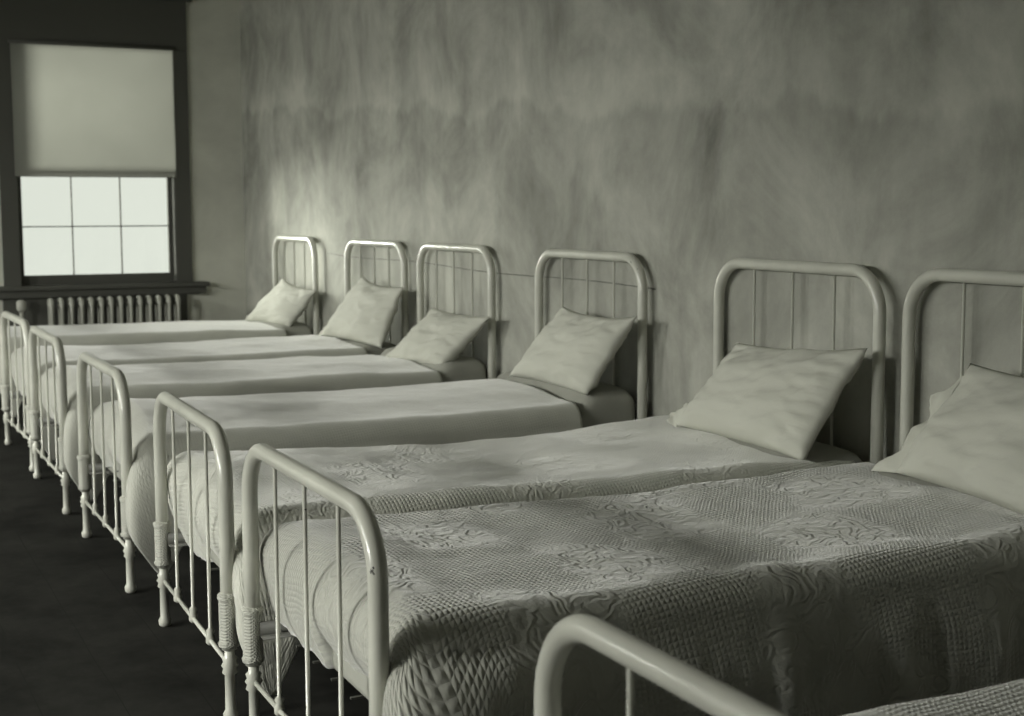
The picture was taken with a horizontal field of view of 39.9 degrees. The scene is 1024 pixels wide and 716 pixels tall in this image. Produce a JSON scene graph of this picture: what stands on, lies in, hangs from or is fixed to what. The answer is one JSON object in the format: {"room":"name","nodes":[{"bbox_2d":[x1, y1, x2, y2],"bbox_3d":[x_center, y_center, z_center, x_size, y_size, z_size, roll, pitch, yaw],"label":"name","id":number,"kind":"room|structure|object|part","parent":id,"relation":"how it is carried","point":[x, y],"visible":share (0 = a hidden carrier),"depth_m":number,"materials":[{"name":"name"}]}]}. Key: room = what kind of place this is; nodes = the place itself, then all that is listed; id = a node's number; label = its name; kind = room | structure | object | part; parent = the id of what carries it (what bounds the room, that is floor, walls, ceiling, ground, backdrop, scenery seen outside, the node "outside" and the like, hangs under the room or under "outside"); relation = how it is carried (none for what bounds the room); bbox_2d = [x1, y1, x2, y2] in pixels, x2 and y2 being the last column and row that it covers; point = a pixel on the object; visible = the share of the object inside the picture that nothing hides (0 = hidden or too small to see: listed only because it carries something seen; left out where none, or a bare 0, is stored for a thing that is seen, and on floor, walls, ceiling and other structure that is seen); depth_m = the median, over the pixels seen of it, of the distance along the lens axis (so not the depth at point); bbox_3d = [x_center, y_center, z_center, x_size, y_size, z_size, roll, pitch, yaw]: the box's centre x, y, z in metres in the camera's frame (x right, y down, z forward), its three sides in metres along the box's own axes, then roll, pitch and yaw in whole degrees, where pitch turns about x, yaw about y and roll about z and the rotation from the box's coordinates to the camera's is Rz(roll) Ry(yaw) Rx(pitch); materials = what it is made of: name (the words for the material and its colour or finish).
{"room":"dormitory","nodes":[
{"label":"dormitory","id":0,"kind":"room"},
{"bbox_2d":[0,0,245,320],"bbox_3d":[-4.550,-1.346,9.232,5.642,3.250,0.160,-3,7,-26],"label":"wall","id":1,"kind":"structure","parent":0,"point":[212,26],"depth_m":10.31,"materials":[{"name":"grey paint"}]},
{"bbox_2d":[0,0,209,325],"bbox_3d":[-2.935,-1.199,9.986,1.518,2.750,0.260,-3,7,-26],"label":"window","id":2,"kind":"structure","parent":1,"relation":"in","point":[134,22],"depth_m":9.90,"materials":[{"name":"grey wood"}]},
{"bbox_2d":[8,39,176,177],"bbox_3d":[-2.905,-1.729,9.857,1.130,0.927,0.027,-3,7,-26],"label":"window shade","id":3,"kind":"object","parent":2,"relation":"attached to","point":[80,109],"visible":1,"depth_m":9.85,"materials":[{"name":"fabric"}]},
{"bbox_3d":[-2.939,-0.134,10.046,1.270,0.620,0.025,-3,7,-26],"label":"apron panel","id":4,"kind":"part","parent":2,"relation":"part of","materials":[{"name":"grey wood"}]},
{"bbox_3d":[-2.957,-0.936,10.058,1.075,0.808,0.040,-3,7,-26],"label":"sash","id":5,"kind":"part","parent":2,"relation":"part of","materials":[{"name":"grey wood"}]},
{"bbox_3d":[-2.918,-0.483,10.032,1.518,0.087,0.196,-3,7,-26],"label":"sill","id":6,"kind":"part","parent":2,"relation":"part of","materials":[{"name":"grey wood"}]},
{"bbox_2d":[0,393,368,715],"bbox_3d":[-1.897,0.877,4.022,5.962,0.100,12.213,-3,7,-26],"label":"floor","id":7,"kind":"structure","parent":0,"point":[73,642],"depth_m":4.20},
{"bbox_2d":[16,294,180,324],"bbox_3d":[-2.877,-0.111,9.903,1.116,0.644,0.162,-3,7,-26],"label":"radiator","id":8,"kind":"object","parent":7,"relation":"on","point":[20,304],"visible":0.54,"depth_m":9.89,"materials":[{"name":"grey metal"}]},
{"bbox_2d":[0,239,408,471],"bbox_3d":[-1.628,-0.080,7.517,1.984,1.073,0.921,-3,7,-27],"label":"bed","id":9,"kind":"object","parent":7,"relation":"on","point":[7,396],"visible":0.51,"depth_m":7.47,"materials":[{"name":"white metal"}]},
{"bbox_3d":[-2.683,0.362,7.510,0.041,0.200,0.042,-3,7,-27],"label":"leg","id":10,"kind":"part","parent":9,"relation":"part of","materials":[{"name":"white metal"}]},
{"bbox_3d":[-2.487,0.053,7.089,0.038,0.542,0.905,-3,7,-27],"label":"footboard","id":11,"kind":"part","parent":9,"relation":"part of","materials":[{"name":"white metal"}]},
{"bbox_3d":[-1.809,0.150,7.899,1.906,0.035,0.034,-3,7,-27],"label":"rail","id":12,"kind":"part","parent":9,"relation":"part of","materials":[{"name":"grey metal"}]},
{"bbox_3d":[-2.486,0.362,7.122,0.012,0.012,0.867,-3,7,-27],"label":"rail","id":13,"kind":"part","parent":9,"relation":"part of","materials":[{"name":"white metal"}]},
{"bbox_3d":[-2.289,0.442,6.742,0.041,0.200,0.042,-3,7,-27],"label":"leg","id":14,"kind":"part","parent":9,"relation":"part of","materials":[{"name":"white metal"}]},
{"bbox_2d":[25,338,395,395],"bbox_3d":[-1.608,0.057,7.542,1.865,0.258,0.845,-3,7,-27],"label":"mattress","id":15,"kind":"object","parent":9,"relation":"on","point":[371,350],"visible":0.02,"depth_m":7.55,"materials":[{"name":"grey fabric"}]},
{"bbox_2d":[9,334,367,459],"bbox_3d":[-1.719,0.157,7.476,1.719,0.496,1.042,-3,7,-27],"label":"bedspread","id":16,"kind":"object","parent":15,"relation":"on","point":[254,348],"visible":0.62,"depth_m":7.33,"materials":[{"name":"fabric"}]},
{"bbox_2d":[318,276,402,348],"bbox_3d":[-0.858,-0.262,7.775,0.177,0.372,0.947,-4,7,-30],"label":"pillow","id":17,"kind":"object","parent":16,"relation":"on","point":[366,314],"visible":0.99,"depth_m":7.56,"materials":[{"name":"grey fabric"}]},
{"bbox_3d":[-0.769,-0.218,7.944,0.038,0.893,0.905,-3,7,-27],"label":"headboard","id":18,"kind":"part","parent":9,"relation":"part of","materials":[{"name":"white metal"}]},
{"bbox_2d":[28,242,495,514],"bbox_3d":[-1.151,0.020,6.546,1.984,1.073,0.921,-3,7,-26],"label":"bed","id":19,"kind":"object","parent":7,"relation":"on","point":[37,421],"visible":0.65,"depth_m":6.51,"materials":[{"name":"white metal"}]},
{"bbox_3d":[-2.207,0.461,6.557,0.041,0.200,0.042,-3,7,-26],"label":"leg","id":20,"kind":"part","parent":19,"relation":"part of","materials":[{"name":"white metal"}]},
{"bbox_3d":[-1.325,0.251,6.931,1.906,0.035,0.034,-3,7,-26],"label":"rail","id":21,"kind":"part","parent":19,"relation":"part of","materials":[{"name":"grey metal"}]},
{"bbox_3d":[-2.017,0.152,6.133,0.038,0.542,0.905,-3,7,-26],"label":"footboard","id":22,"kind":"part","parent":19,"relation":"part of","materials":[{"name":"white metal"}]},
{"bbox_3d":[-2.017,0.461,6.166,0.012,0.012,0.867,-3,7,-26],"label":"rail","id":23,"kind":"part","parent":19,"relation":"part of","materials":[{"name":"white metal"}]},
{"bbox_3d":[-1.826,0.541,5.782,0.041,0.200,0.042,-3,7,-26],"label":"leg","id":24,"kind":"part","parent":19,"relation":"part of","materials":[{"name":"white metal"}]},
{"bbox_2d":[53,347,485,424],"bbox_3d":[-1.130,0.148,6.569,1.865,0.277,0.845,-3,7,-26],"label":"mattress","id":25,"kind":"object","parent":19,"relation":"on","point":[463,368],"visible":0.06,"depth_m":6.55,"materials":[{"name":"grey fabric"}]},
{"bbox_2d":[41,355,441,500],"bbox_3d":[-1.262,0.257,6.483,1.687,0.500,1.066,-3,7,-26],"label":"bedspread","id":26,"kind":"object","parent":25,"relation":"on","point":[300,373],"visible":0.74,"depth_m":6.24,"materials":[{"name":"fabric"}]},
{"bbox_2d":[385,308,490,363],"bbox_3d":[-0.376,-0.087,6.781,0.205,0.277,0.839,-4,7,-30],"label":"pillow","id":27,"kind":"object","parent":26,"relation":"on","point":[440,336],"visible":0.89,"depth_m":6.63,"materials":[{"name":"grey fabric"}]},
{"bbox_3d":[-0.284,-0.116,6.958,0.038,0.893,0.905,-3,7,-26],"label":"headboard","id":28,"kind":"part","parent":19,"relation":"part of","materials":[{"name":"white metal"}]},
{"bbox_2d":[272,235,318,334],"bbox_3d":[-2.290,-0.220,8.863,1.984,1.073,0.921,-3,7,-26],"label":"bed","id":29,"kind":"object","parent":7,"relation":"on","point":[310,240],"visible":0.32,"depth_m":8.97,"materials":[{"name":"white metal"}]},
{"bbox_2d":[247,320,312,335],"bbox_3d":[-2.270,-0.081,8.887,1.865,0.256,0.845,-3,7,-26],"label":"mattress","id":30,"kind":"object","parent":29,"relation":"on","point":[298,328],"visible":0.09,"depth_m":8.89,"materials":[{"name":"grey fabric"}]},
{"bbox_2d":[0,320,286,416],"bbox_3d":[-2.362,0.021,8.826,1.722,0.480,0.988,-3,7,-26],"label":"bedspread","id":31,"kind":"object","parent":30,"relation":"on","point":[176,331],"visible":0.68,"depth_m":8.58,"materials":[{"name":"fabric"}]},
{"bbox_2d":[245,278,314,326],"bbox_3d":[-1.518,-0.361,9.137,0.166,0.309,1.006,-4,7,-33],"label":"pillow","id":32,"kind":"object","parent":30,"relation":"on","point":[284,304],"visible":0.98,"depth_m":8.96,"materials":[{"name":"grey fabric"}]},
{"bbox_2d":[76,248,647,593],"bbox_3d":[-0.562,0.144,5.349,1.984,1.073,0.921,-3,7,-26],"label":"bed","id":33,"kind":"object","parent":7,"relation":"on","point":[86,469],"visible":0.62,"depth_m":5.32,"materials":[{"name":"white metal"}]},
{"bbox_3d":[-1.619,0.584,5.366,0.041,0.200,0.042,-3,7,-26],"label":"leg","id":34,"kind":"part","parent":33,"relation":"part of","materials":[{"name":"white metal"}]},
{"bbox_3d":[-0.735,0.374,5.735,1.906,0.035,0.034,-3,7,-26],"label":"rail","id":35,"kind":"part","parent":33,"relation":"part of","materials":[{"name":"grey metal"}]},
{"bbox_3d":[-1.431,0.275,4.941,0.038,0.542,0.905,-3,7,-26],"label":"footboard","id":36,"kind":"part","parent":33,"relation":"part of","materials":[{"name":"white metal"}]},
{"bbox_3d":[-1.430,0.585,4.974,0.012,0.012,0.867,-3,7,-26],"label":"rail","id":37,"kind":"part","parent":33,"relation":"part of","materials":[{"name":"white metal"}]},
{"bbox_3d":[-1.242,0.664,4.590,0.041,0.200,0.042,-3,7,-26],"label":"leg","id":38,"kind":"part","parent":33,"relation":"part of","materials":[{"name":"white metal"}]},
{"bbox_2d":[107,372,634,479],"bbox_3d":[-0.542,0.265,5.372,1.865,0.291,0.846,-3,7,-26],"label":"mattress","id":39,"kind":"object","parent":33,"relation":"on","point":[606,403],"visible":0.06,"depth_m":5.36,"materials":[{"name":"grey fabric"}]},
{"bbox_2d":[88,379,582,572],"bbox_3d":[-0.678,0.369,5.275,1.685,0.503,1.081,-3,7,-26],"label":"bedspread","id":40,"kind":"object","parent":39,"relation":"on","point":[466,410],"visible":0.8,"depth_m":5.04,"materials":[{"name":"fabric"}]},
{"bbox_2d":[509,306,636,394],"bbox_3d":[0.214,-0.040,5.574,0.197,0.306,0.780,-3,7,-26],"label":"pillow","id":41,"kind":"object","parent":39,"relation":"on","point":[573,350],"visible":1,"depth_m":5.43,"materials":[{"name":"grey fabric"}]},
{"bbox_3d":[0.306,0.008,5.757,0.038,0.893,0.905,-3,7,-26],"label":"headboard","id":42,"kind":"part","parent":33,"relation":"part of","materials":[{"name":"white metal"}]},
{"bbox_2d":[153,258,885,715],"bbox_3d":[0.018,0.266,4.170,1.984,1.073,0.921,-3,7,-24],"label":"bed","id":43,"kind":"object","parent":7,"relation":"on","point":[229,642],"visible":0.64,"depth_m":4.12,"materials":[{"name":"white metal"}]},
{"bbox_3d":[-1.038,0.703,4.217,0.041,0.200,0.042,-3,7,-24],"label":"leg","id":44,"kind":"part","parent":43,"relation":"part of","materials":[{"name":"white metal"}]},
{"bbox_3d":[-0.144,0.496,4.561,1.906,0.035,0.034,-3,7,-24],"label":"rail","id":45,"kind":"part","parent":43,"relation":"part of","materials":[{"name":"grey metal"}]},
{"bbox_3d":[-0.862,0.704,3.820,0.012,0.012,0.867,-3,7,-24],"label":"rail","id":46,"kind":"part","parent":43,"relation":"part of","materials":[{"name":"white metal"}]},
{"bbox_3d":[-0.863,0.395,3.787,0.038,0.542,0.905,-3,7,-24],"label":"footboard","id":47,"kind":"part","parent":43,"relation":"part of","materials":[{"name":"white metal"}]},
{"bbox_3d":[-0.684,0.784,3.430,0.041,0.200,0.042,-3,7,-24],"label":"leg","id":48,"kind":"part","parent":43,"relation":"part of","materials":[{"name":"white metal"}]},
{"bbox_2d":[210,425,861,567],"bbox_3d":[0.039,0.404,4.194,1.865,0.258,0.846,-3,7,-24],"label":"mattress","id":49,"kind":"object","parent":43,"relation":"on","point":[819,452],"visible":0.04,"depth_m":4.20,"materials":[{"name":"grey fabric"}]},
{"bbox_2d":[167,416,854,694],"bbox_3d":[-0.017,0.496,4.205,1.874,0.477,1.082,-3,7,-24],"label":"bedspread","id":50,"kind":"object","parent":49,"relation":"on","point":[649,454],"visible":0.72,"depth_m":4.02,"materials":[{"name":"fabric"}]},
{"bbox_2d":[667,343,867,460],"bbox_3d":[0.765,0.100,4.409,0.217,0.327,0.809,-3,7,-26],"label":"pillow","id":51,"kind":"object","parent":50,"relation":"on","point":[775,399],"visible":1,"depth_m":4.25,"materials":[{"name":"grey fabric"}]},
{"bbox_3d":[0.899,0.133,4.552,0.038,0.893,0.905,-3,7,-24],"label":"headboard","id":52,"kind":"part","parent":43,"relation":"part of","materials":[{"name":"white metal"}]},
{"bbox_2d":[240,268,1023,715],"bbox_3d":[0.452,0.357,3.287,1.984,1.073,0.921,-3,7,-25],"label":"bed","id":53,"kind":"object","parent":7,"relation":"on","point":[255,630],"visible":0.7,"depth_m":3.10,"materials":[{"name":"white metal"}]},
{"bbox_3d":[-0.605,0.796,3.313,0.041,0.200,0.042,-3,7,-25],"label":"leg","id":54,"kind":"part","parent":53,"relation":"part of","materials":[{"name":"white metal"}]},
{"bbox_3d":[-0.419,0.797,2.919,0.012,0.012,0.867,-3,7,-25],"label":"rail","id":55,"kind":"part","parent":53,"relation":"part of","materials":[{"name":"white metal"}]},
{"bbox_3d":[0.282,0.588,3.674,1.906,0.035,0.034,-3,7,-25],"label":"rail","id":56,"kind":"part","parent":53,"relation":"part of","materials":[{"name":"grey metal"}]},
{"bbox_3d":[-0.420,0.488,2.886,0.038,0.542,0.905,-3,7,-25],"label":"footboard","id":57,"kind":"part","parent":53,"relation":"part of","materials":[{"name":"white metal"}]},
{"bbox_2d":[332,471,945,699],"bbox_3d":[0.473,0.494,3.311,1.865,0.259,0.846,-3,7,-25],"label":"mattress","id":58,"kind":"object","parent":53,"relation":"on","point":[359,681],"visible":0.02,"depth_m":2.85,"materials":[{"name":"grey fabric"}]},
{"bbox_2d":[259,462,1023,715],"bbox_3d":[0.390,0.622,3.226,1.818,0.508,1.089,-3,7,-25],"label":"bedspread","id":59,"kind":"object","parent":53,"relation":"on","point":[837,590],"visible":0.92,"depth_m":2.95,"materials":[{"name":"fabric"}]},
{"bbox_2d":[872,363,1023,514],"bbox_3d":[1.209,0.198,3.480,0.235,0.327,0.800,-3,7,-26],"label":"pillow","id":60,"kind":"object","parent":59,"relation":"on","point":[971,442],"visible":1,"depth_m":3.49,"materials":[{"name":"grey fabric"}]},
{"bbox_3d":[1.324,0.222,3.687,0.038,0.893,0.905,-3,7,-25],"label":"headboard","id":61,"kind":"part","parent":53,"relation":"part of","materials":[{"name":"white metal"}]},
{"bbox_2d":[534,614,785,715],"bbox_3d":[1.106,0.495,1.956,1.984,1.073,0.921,-3,7,-26],"label":"bed","id":62,"kind":"object","parent":7,"relation":"on","point":[696,687],"visible":1,"depth_m":1.70,"materials":[{"name":"white metal"}]},
{"bbox_2d":[842,679,1023,715],"bbox_3d":[1.031,0.754,1.928,1.718,0.473,0.973,-3,7,-26],"label":"bedspread","id":63,"kind":"object","parent":62,"relation":"on","point":[1005,699],"visible":1,"depth_m":2.17,"materials":[{"name":"fabric"}]},
{"bbox_2d":[239,0,1023,461],"bbox_3d":[0.704,-0.930,5.114,0.160,3.250,12.213,-3,7,-26],"label":"wall","id":64,"kind":"structure","parent":0,"point":[686,138],"depth_m":5.25,"materials":[{"name":"paint"}]},
{"bbox_2d":[328,253,655,289],"bbox_3d":[-0.300,-0.454,7.041,0.003,0.039,3.830,-3,7,-26],"label":"wire","id":65,"kind":"object","parent":64,"relation":"attached to","point":[328,253],"visible":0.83,"depth_m":6.43,"materials":[{"name":"grey"}]}
]}

